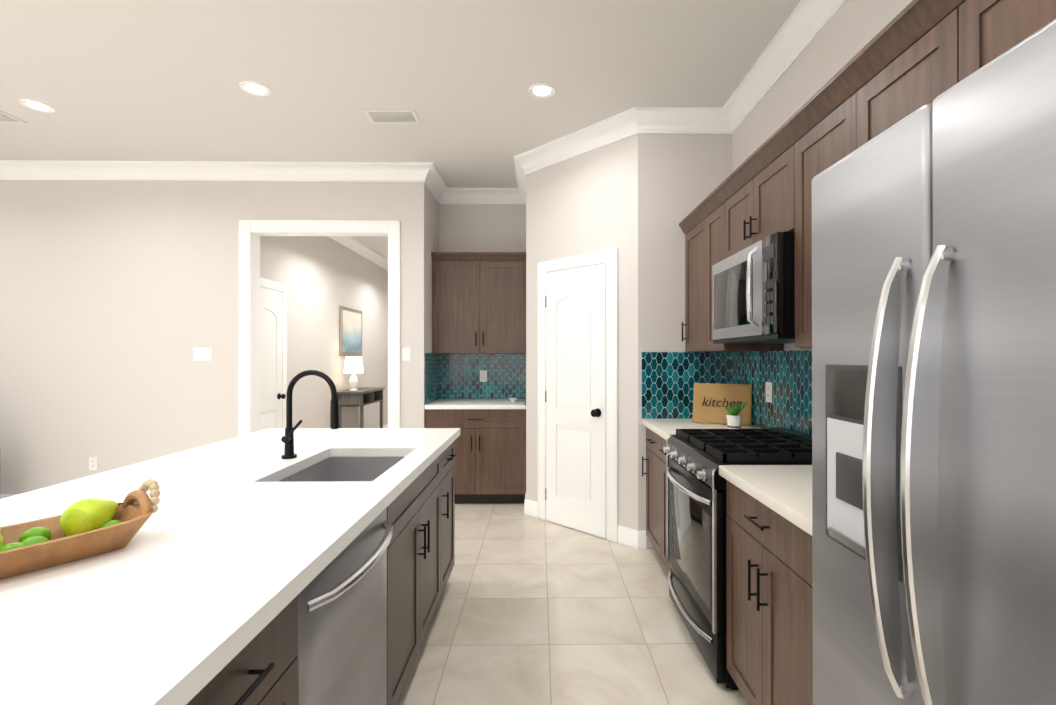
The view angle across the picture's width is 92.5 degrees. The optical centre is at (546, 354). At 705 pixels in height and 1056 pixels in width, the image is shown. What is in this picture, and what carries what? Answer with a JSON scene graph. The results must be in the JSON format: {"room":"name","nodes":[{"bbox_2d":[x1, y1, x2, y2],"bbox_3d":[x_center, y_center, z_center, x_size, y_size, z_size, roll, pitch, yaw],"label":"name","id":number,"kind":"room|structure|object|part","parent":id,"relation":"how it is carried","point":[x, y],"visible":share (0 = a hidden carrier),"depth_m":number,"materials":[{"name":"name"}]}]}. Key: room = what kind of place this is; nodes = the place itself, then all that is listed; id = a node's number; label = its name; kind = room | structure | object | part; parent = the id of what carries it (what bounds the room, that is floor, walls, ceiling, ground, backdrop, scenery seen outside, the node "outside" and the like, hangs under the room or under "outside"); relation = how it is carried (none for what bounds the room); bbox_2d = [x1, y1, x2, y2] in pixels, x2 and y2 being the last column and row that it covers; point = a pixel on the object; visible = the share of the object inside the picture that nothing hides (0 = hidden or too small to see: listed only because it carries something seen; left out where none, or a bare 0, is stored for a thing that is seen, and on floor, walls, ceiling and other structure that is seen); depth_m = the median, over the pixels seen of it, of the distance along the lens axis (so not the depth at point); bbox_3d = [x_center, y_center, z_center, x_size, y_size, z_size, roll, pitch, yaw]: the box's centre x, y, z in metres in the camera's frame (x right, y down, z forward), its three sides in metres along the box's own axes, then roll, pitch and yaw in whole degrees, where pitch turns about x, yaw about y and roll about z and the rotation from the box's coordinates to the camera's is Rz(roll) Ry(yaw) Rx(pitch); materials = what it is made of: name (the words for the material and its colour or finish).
{"room":"kitchen","nodes":[
{"label":"kitchen","id":0,"kind":"room"},
{"bbox_2d":[0,180,388,493],"bbox_3d":[-4.260,-0.161,4.541,5.710,3.050,0.120,0,0,-1],"label":"wall","id":1,"kind":"structure","parent":0,"point":[119,300],"depth_m":4.49,"materials":[{"name":"paint"}]},
{"bbox_2d":[0,494,17,498],"bbox_3d":[-4.858,1.299,4.460,4.252,0.130,0.016,0,0,-1],"label":"baseboard","id":2,"kind":"structure","parent":1,"relation":"attached to","point":[2,496],"depth_m":4.46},
{"bbox_2d":[89,457,97,469],"bbox_3d":[-4.014,0.964,4.475,0.075,0.118,0.009,0,0,-1],"label":"outlet","id":3,"kind":"object","parent":1,"relation":"attached to","point":[93,463],"visible":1,"depth_m":4.47,"materials":[{"name":"white plastic"}]},
{"bbox_2d":[193,348,211,360],"bbox_3d":[-3.054,-0.006,4.491,0.167,0.118,0.008,0,0,-1],"label":"light switch","id":4,"kind":"object","parent":1,"relation":"attached to","point":[202,354],"visible":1,"depth_m":4.49,"materials":[{"name":"white plastic"}]},
{"bbox_2d":[0,160,439,183],"bbox_3d":[-3.941,-1.619,4.438,5.905,0.135,0.105,0,0,-1],"label":"crown molding","id":5,"kind":"structure","parent":1,"relation":"attached to","point":[427,172],"depth_m":4.46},
{"bbox_2d":[238,220,399,435],"bbox_3d":[-2.019,0.082,4.569,1.428,2.565,0.160,0,0,-1],"label":"door frame","id":6,"kind":"structure","parent":1,"relation":"attached to","point":[251,232],"depth_m":4.50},
{"bbox_2d":[260,236,387,429],"bbox_3d":[-2.873,-0.151,6.988,0.209,3.050,4.822,0,0,-1],"label":"wall","id":7,"kind":"structure","parent":0,"point":[309,285],"depth_m":6.21,"materials":[{"name":"paint"}]},
{"bbox_3d":[-2.797,0.300,5.033,0.109,2.132,0.914,0,0,-1],"label":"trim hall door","id":8,"kind":"part","parent":7,"relation":"part of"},
{"bbox_2d":[339,306,361,355],"bbox_3d":[-2.845,-0.330,7.380,0.032,0.690,0.830,0,0,-1],"label":"framed picture","id":9,"kind":"object","parent":7,"relation":"attached to","point":[350,331],"visible":1,"depth_m":7.30,"materials":[{"name":"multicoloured paper"}]},
{"bbox_2d":[327,236,387,270],"bbox_3d":[-2.803,-1.609,6.956,0.105,0.135,4.660,0,0,-1],"label":"crown molding","id":10,"kind":"structure","parent":7,"relation":"attached to","point":[349,242],"depth_m":7.71,"materials":[{"name":"white paint"}]},
{"bbox_2d":[0,0,800,258],"bbox_3d":[-2.830,-1.741,3.035,8.530,0.100,12.740,0,0,-1],"label":"ceiling","id":11,"kind":"structure","parent":0,"point":[134,80],"depth_m":3.03,"materials":[{"name":"paint"}]},
{"bbox_2d":[0,110,26,123],"bbox_3d":[-3.952,-1.684,3.571,0.360,0.011,0.200,0,0,-1],"label":"ceiling vent","id":12,"kind":"object","parent":11,"relation":"in","point":[4,117],"depth_m":3.60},
{"bbox_2d":[19,99,55,112],"bbox_3d":[-3.450,-1.687,3.427,0.166,0.006,0.166,0,0,44],"label":"recessed light","id":13,"kind":"object","parent":11,"relation":"in","point":[32,104],"depth_m":3.42,"materials":[{"name":"beige"}]},
{"bbox_2d":[239,81,270,95],"bbox_3d":[-1.847,-1.688,3.208,0.166,0.006,0.166,0,0,44],"label":"recessed light","id":14,"kind":"object","parent":11,"relation":"in","point":[253,88],"depth_m":3.20,"materials":[{"name":"beige"}]},
{"bbox_2d":[362,109,420,123],"bbox_3d":[-1.088,-1.684,3.578,0.360,0.011,0.200,0,0,-1],"label":"ceiling vent","id":15,"kind":"object","parent":11,"relation":"in","point":[392,116],"depth_m":3.56,"materials":[{"name":"white metal"}]},
{"bbox_2d":[528,83,555,97],"bbox_3d":[-0.028,-1.688,3.232,0.166,0.006,0.166,0,0,44],"label":"recessed light","id":16,"kind":"object","parent":11,"relation":"in","point":[541,90],"depth_m":3.23,"materials":[{"name":"beige"}]},
{"bbox_2d":[389,182,438,427],"bbox_3d":[-1.281,-0.152,6.910,0.310,3.050,4.780,0,0,-1],"label":"wall","id":17,"kind":"structure","parent":0,"point":[414,208],"depth_m":4.52,"materials":[{"name":"paint"}]},
{"bbox_2d":[402,348,410,360],"bbox_3d":[-1.250,-0.006,4.515,0.075,0.118,0.008,0,0,-1],"label":"light switch","id":18,"kind":"object","parent":17,"relation":"attached to","point":[406,354],"visible":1,"depth_m":4.51,"materials":[{"name":"white plastic"}]},
{"bbox_2d":[426,175,447,203],"bbox_3d":[-1.045,-1.617,4.804,0.105,0.135,0.510,0,0,-1],"label":"crown molding","id":19,"kind":"structure","parent":17,"relation":"attached to","point":[439,191],"depth_m":5.00,"materials":[{"name":"white paint"}]},
{"bbox_2d":[439,204,525,251],"bbox_3d":[-0.609,-0.158,5.249,1.090,3.050,0.120,0,0,-1],"label":"wall","id":20,"kind":"structure","parent":0,"point":[482,227],"depth_m":5.19,"materials":[{"name":"paint"}]},
{"bbox_2d":[448,188,515,203],"bbox_3d":[-0.703,-1.616,5.141,0.800,0.135,0.105,0,0,-1],"label":"crown molding","id":21,"kind":"structure","parent":20,"relation":"attached to","point":[455,195],"depth_m":5.15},
{"bbox_2d":[397,503,747,704],"bbox_3d":[-2.830,1.409,3.023,8.530,0.100,12.740,0,0,-1],"label":"floor","id":22,"kind":"structure","parent":0,"point":[530,610],"depth_m":2.50,"materials":[{"name":"tile"}]},
{"bbox_2d":[176,434,459,704],"bbox_3d":[-0.904,0.916,1.577,0.892,0.875,2.894,0,0,-1],"label":"kitchen island","id":23,"kind":"object","parent":22,"relation":"on","point":[354,633],"depth_m":1.44,"materials":[{"name":"brown wood"}]},
{"bbox_2d":[0,428,459,704],"bbox_3d":[-1.078,0.458,1.577,1.156,0.040,2.954,0,0,-1],"label":"island countertop","id":24,"kind":"structure","parent":23,"relation":"on","point":[145,621],"depth_m":1.04,"materials":[{"name":"white stone"}]},
{"bbox_2d":[0,479,159,579],"bbox_3d":[-1.197,0.349,0.883,0.226,0.172,0.854,0,0,35],"label":"fruit tray","id":25,"kind":"object","parent":24,"relation":"on","point":[84,529],"visible":1,"depth_m":1.10,"materials":[{"name":"brown wood"}]},
{"bbox_2d":[276,370,339,457],"bbox_3d":[-1.008,0.252,2.149,0.241,0.377,0.086,0,0,-1],"label":"faucet","id":26,"kind":"object","parent":24,"relation":"on","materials":[{"name":"black metal"}]},
{"bbox_2d":[272,454,403,481],"bbox_3d":[-0.812,0.581,2.068,0.434,0.226,0.664,0,0,-1],"label":"sink","id":27,"kind":"object","parent":24,"relation":"in","point":[333,467],"depth_m":2.39,"materials":[{"name":"silver metal"}]},
{"bbox_2d":[297,507,393,704],"bbox_3d":[-0.516,0.898,1.379,0.122,0.829,0.615,0,0,-1],"label":"dishwasher","id":28,"kind":"object","parent":23,"relation":"in","point":[343,611],"depth_m":1.34,"materials":[{"name":"metal"}]},
{"bbox_2d":[337,387,384,427],"bbox_3d":[-2.651,0.935,7.253,0.380,0.880,0.950,0,0,-1],"label":"console table","id":29,"kind":"object","parent":22,"relation":"on","point":[361,397],"visible":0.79,"depth_m":6.81,"materials":[{"name":"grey wood"}]},
{"bbox_2d":[344,356,363,390],"bbox_3d":[-2.646,0.258,6.941,0.260,0.470,0.260,0,0,-1],"label":"table lamp","id":30,"kind":"object","parent":29,"relation":"on","point":[353,365],"visible":1,"depth_m":6.86,"materials":[{"name":"white ceramic"}]},
{"bbox_2d":[424,252,525,503],"bbox_3d":[-0.638,0.193,4.812,0.914,2.345,0.743,0,0,-1],"label":"tall cabinet","id":31,"kind":"object","parent":22,"relation":"on","point":[478,311],"visible":0.77,"depth_m":4.86,"materials":[{"name":"brown wood"}]},
{"bbox_3d":[-0.638,0.218,4.812,0.914,0.465,0.743,0,0,-1],"label":"panel","id":32,"kind":"part","parent":31,"relation":"part of","materials":[{"name":"teal tile"}]},
{"bbox_3d":[-0.641,-0.496,4.999,0.914,0.965,0.375,0,0,-1],"label":"panel","id":33,"kind":"part","parent":31,"relation":"part of","materials":[{"name":"brown wood"}]},
{"bbox_2d":[480,370,486,381],"bbox_3d":[-0.643,0.217,5.174,0.075,0.118,0.009,0,0,-1],"label":"outlet","id":34,"kind":"object","parent":31,"relation":"attached to","point":[483,375],"visible":1,"depth_m":5.17,"materials":[{"name":"white plastic"}]},
{"bbox_2d":[642,428,657,552],"bbox_3d":[1.005,0.922,3.287,0.607,0.875,0.509,0,0,-1],"label":"base cabinet","id":35,"kind":"object","parent":22,"relation":"on","point":[651,459],"depth_m":3.36,"materials":[{"name":"brown wood"}]},
{"bbox_2d":[642,416,769,443],"bbox_3d":[0.992,0.464,3.167,0.637,0.040,0.752,0,0,-1],"label":"countertop","id":36,"kind":"structure","parent":35,"relation":"on","point":[664,426],"depth_m":3.20,"materials":[{"name":"white stone"}]},
{"bbox_2d":[692,383,751,425],"bbox_3d":[1.128,0.314,3.247,0.360,0.260,0.018,0,-10,29],"label":"sign board","id":37,"kind":"object","parent":36,"relation":"on","point":[710,400],"visible":0.96,"depth_m":3.25,"materials":[{"name":"wood"}]},
{"bbox_2d":[723,402,747,428],"bbox_3d":[1.123,0.359,2.997,0.143,0.167,0.121,0,0,-1],"label":"plant pot","id":38,"kind":"object","parent":36,"relation":"on","point":[734,418],"visible":0.98,"depth_m":2.98,"materials":[{"name":"white ceramic"}]},
{"bbox_2d":[658,436,668,571],"bbox_3d":[1.009,0.921,2.969,0.607,0.875,0.360,0,0,-1],"label":"base cabinet","id":39,"kind":"object","parent":22,"relation":"on","point":[662,457],"depth_m":3.06,"materials":[{"name":"brown wood"}]},
{"bbox_2d":[663,427,811,689],"bbox_3d":[0.959,0.876,2.404,0.702,0.960,0.756,0,0,-1],"label":"range","id":40,"kind":"object","parent":22,"relation":"on","point":[696,519],"visible":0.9,"depth_m":2.25,"materials":[{"name":"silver metal"}]},
{"bbox_2d":[726,484,812,704],"bbox_3d":[1.026,0.916,1.691,0.607,0.875,0.659,0,0,-1],"label":"base cabinet","id":41,"kind":"object","parent":22,"relation":"on","point":[769,591],"depth_m":1.65,"materials":[{"name":"brown wood"}]},
{"bbox_2d":[719,465,811,539],"bbox_3d":[1.012,0.458,1.626,0.637,0.040,0.791,0,0,-1],"label":"countertop","id":42,"kind":"structure","parent":41,"relation":"on","point":[786,490],"depth_m":1.70,"materials":[{"name":"white stone"}]},
{"bbox_3d":[1.002,0.209,2.387,0.637,0.465,2.312,0,0,-1],"label":"panel","id":43,"kind":"part","parent":42,"relation":"part of","materials":[{"name":"teal tile"}]},
{"bbox_2d":[812,19,1055,704],"bbox_3d":[0.937,0.460,0.767,0.748,1.780,0.912,0,0,-1],"label":"fridge","id":44,"kind":"object","parent":22,"relation":"on","point":[934,403],"visible":1,"depth_m":0.79,"materials":[{"name":"grey metal"}]},
{"bbox_2d":[526,134,637,542],"bbox_3d":[0.247,-0.163,3.952,1.140,3.050,0.209,0,0,44],"label":"wall","id":45,"kind":"structure","parent":0,"point":[582,342],"depth_m":3.87,"materials":[{"name":"paint"}]},
{"bbox_2d":[512,152,527,203],"bbox_3d":[-0.230,-1.617,4.749,0.105,0.135,0.900,0,0,-1],"label":"crown molding","id":46,"kind":"structure","parent":45,"relation":"attached to","point":[521,160],"depth_m":4.59,"materials":[{"name":"white paint"}]},
{"bbox_2d":[524,494,527,514],"bbox_3d":[-0.181,1.299,4.430,0.016,0.130,0.207,0,0,-1],"label":"baseboard","id":47,"kind":"structure","parent":45,"relation":"attached to","point":[526,500],"depth_m":4.31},
{"bbox_3d":[0.207,0.296,3.919,0.814,2.132,0.109,0,0,44],"label":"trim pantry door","id":48,"kind":"part","parent":45,"relation":"part of","materials":[{"name":"white wood"}]},
{"bbox_2d":[638,134,731,548],"bbox_3d":[1.036,-0.164,3.608,0.784,3.050,0.120,0,0,-1],"label":"wall","id":49,"kind":"structure","parent":0,"point":[681,177],"depth_m":3.55,"materials":[{"name":"paint"}]},
{"bbox_2d":[732,0,912,350],"bbox_3d":[1.411,-0.177,0.254,0.120,3.050,6.838,0,0,-1],"label":"wall","id":50,"kind":"structure","parent":0,"point":[851,29],"depth_m":2.49,"materials":[{"name":"paint"}]},
{"bbox_2d":[682,208,749,355],"bbox_3d":[1.144,-0.470,3.294,0.330,0.900,0.509,0,0,-1],"label":"upper cabinet","id":51,"kind":"object","parent":50,"relation":"attached to","point":[691,227],"depth_m":3.42,"materials":[{"name":"brown wood"}]},
{"bbox_2d":[698,188,785,351],"bbox_3d":[1.148,-0.472,2.976,0.330,0.900,0.360,0,0,-1],"label":"upper cabinet","id":52,"kind":"object","parent":50,"relation":"attached to","point":[710,211],"depth_m":2.97,"materials":[{"name":"brown wood"}]},
{"bbox_2d":[698,208,793,347],"bbox_3d":[1.095,-0.315,2.411,0.450,0.502,0.758,0,0,-1],"label":"microwave","id":53,"kind":"object","parent":50,"relation":"attached to","point":[746,226],"depth_m":2.36,"materials":[{"name":"silver metal"}]},
{"bbox_3d":[1.139,0.214,1.897,0.375,2.280,3.295,0,0,-1],"label":"panel","id":54,"kind":"part","parent":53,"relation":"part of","materials":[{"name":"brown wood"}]},
{"bbox_2d":[722,124,793,235],"bbox_3d":[1.155,-0.714,2.413,0.330,0.420,0.762,0,0,-1],"label":"upper cabinet","id":55,"kind":"object","parent":50,"relation":"attached to","point":[764,180],"depth_m":2.31,"materials":[{"name":"brown wood"}]},
{"bbox_2d":[766,382,771,402],"bbox_3d":[1.300,0.218,2.952,0.009,0.118,0.075,0,0,-1],"label":"outlet","id":56,"kind":"object","parent":50,"relation":"attached to","point":[768,391],"visible":1,"depth_m":2.94,"materials":[{"name":"white plastic"}]},
{"bbox_2d":[712,0,846,133],"bbox_3d":[1.299,-1.634,0.258,0.105,0.135,6.598,0,0,-1],"label":"crown molding","id":57,"kind":"structure","parent":50,"relation":"attached to","point":[804,25],"depth_m":2.78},
{"bbox_2d":[790,0,957,351],"bbox_3d":[1.165,-0.477,1.632,0.330,0.900,0.791,0,0,-1],"label":"upper cabinet","id":58,"kind":"object","parent":50,"relation":"attached to","point":[913,62],"depth_m":1.58,"materials":[{"name":"brown wood"}]},
{"bbox_2d":[958,0,1055,81],"bbox_3d":[1.177,-0.710,0.767,0.330,0.440,0.936,0,0,-1],"label":"upper cabinet","id":59,"kind":"object","parent":50,"relation":"attached to","point":[987,29],"depth_m":1.14,"materials":[{"name":"brown wood"}]}
]}

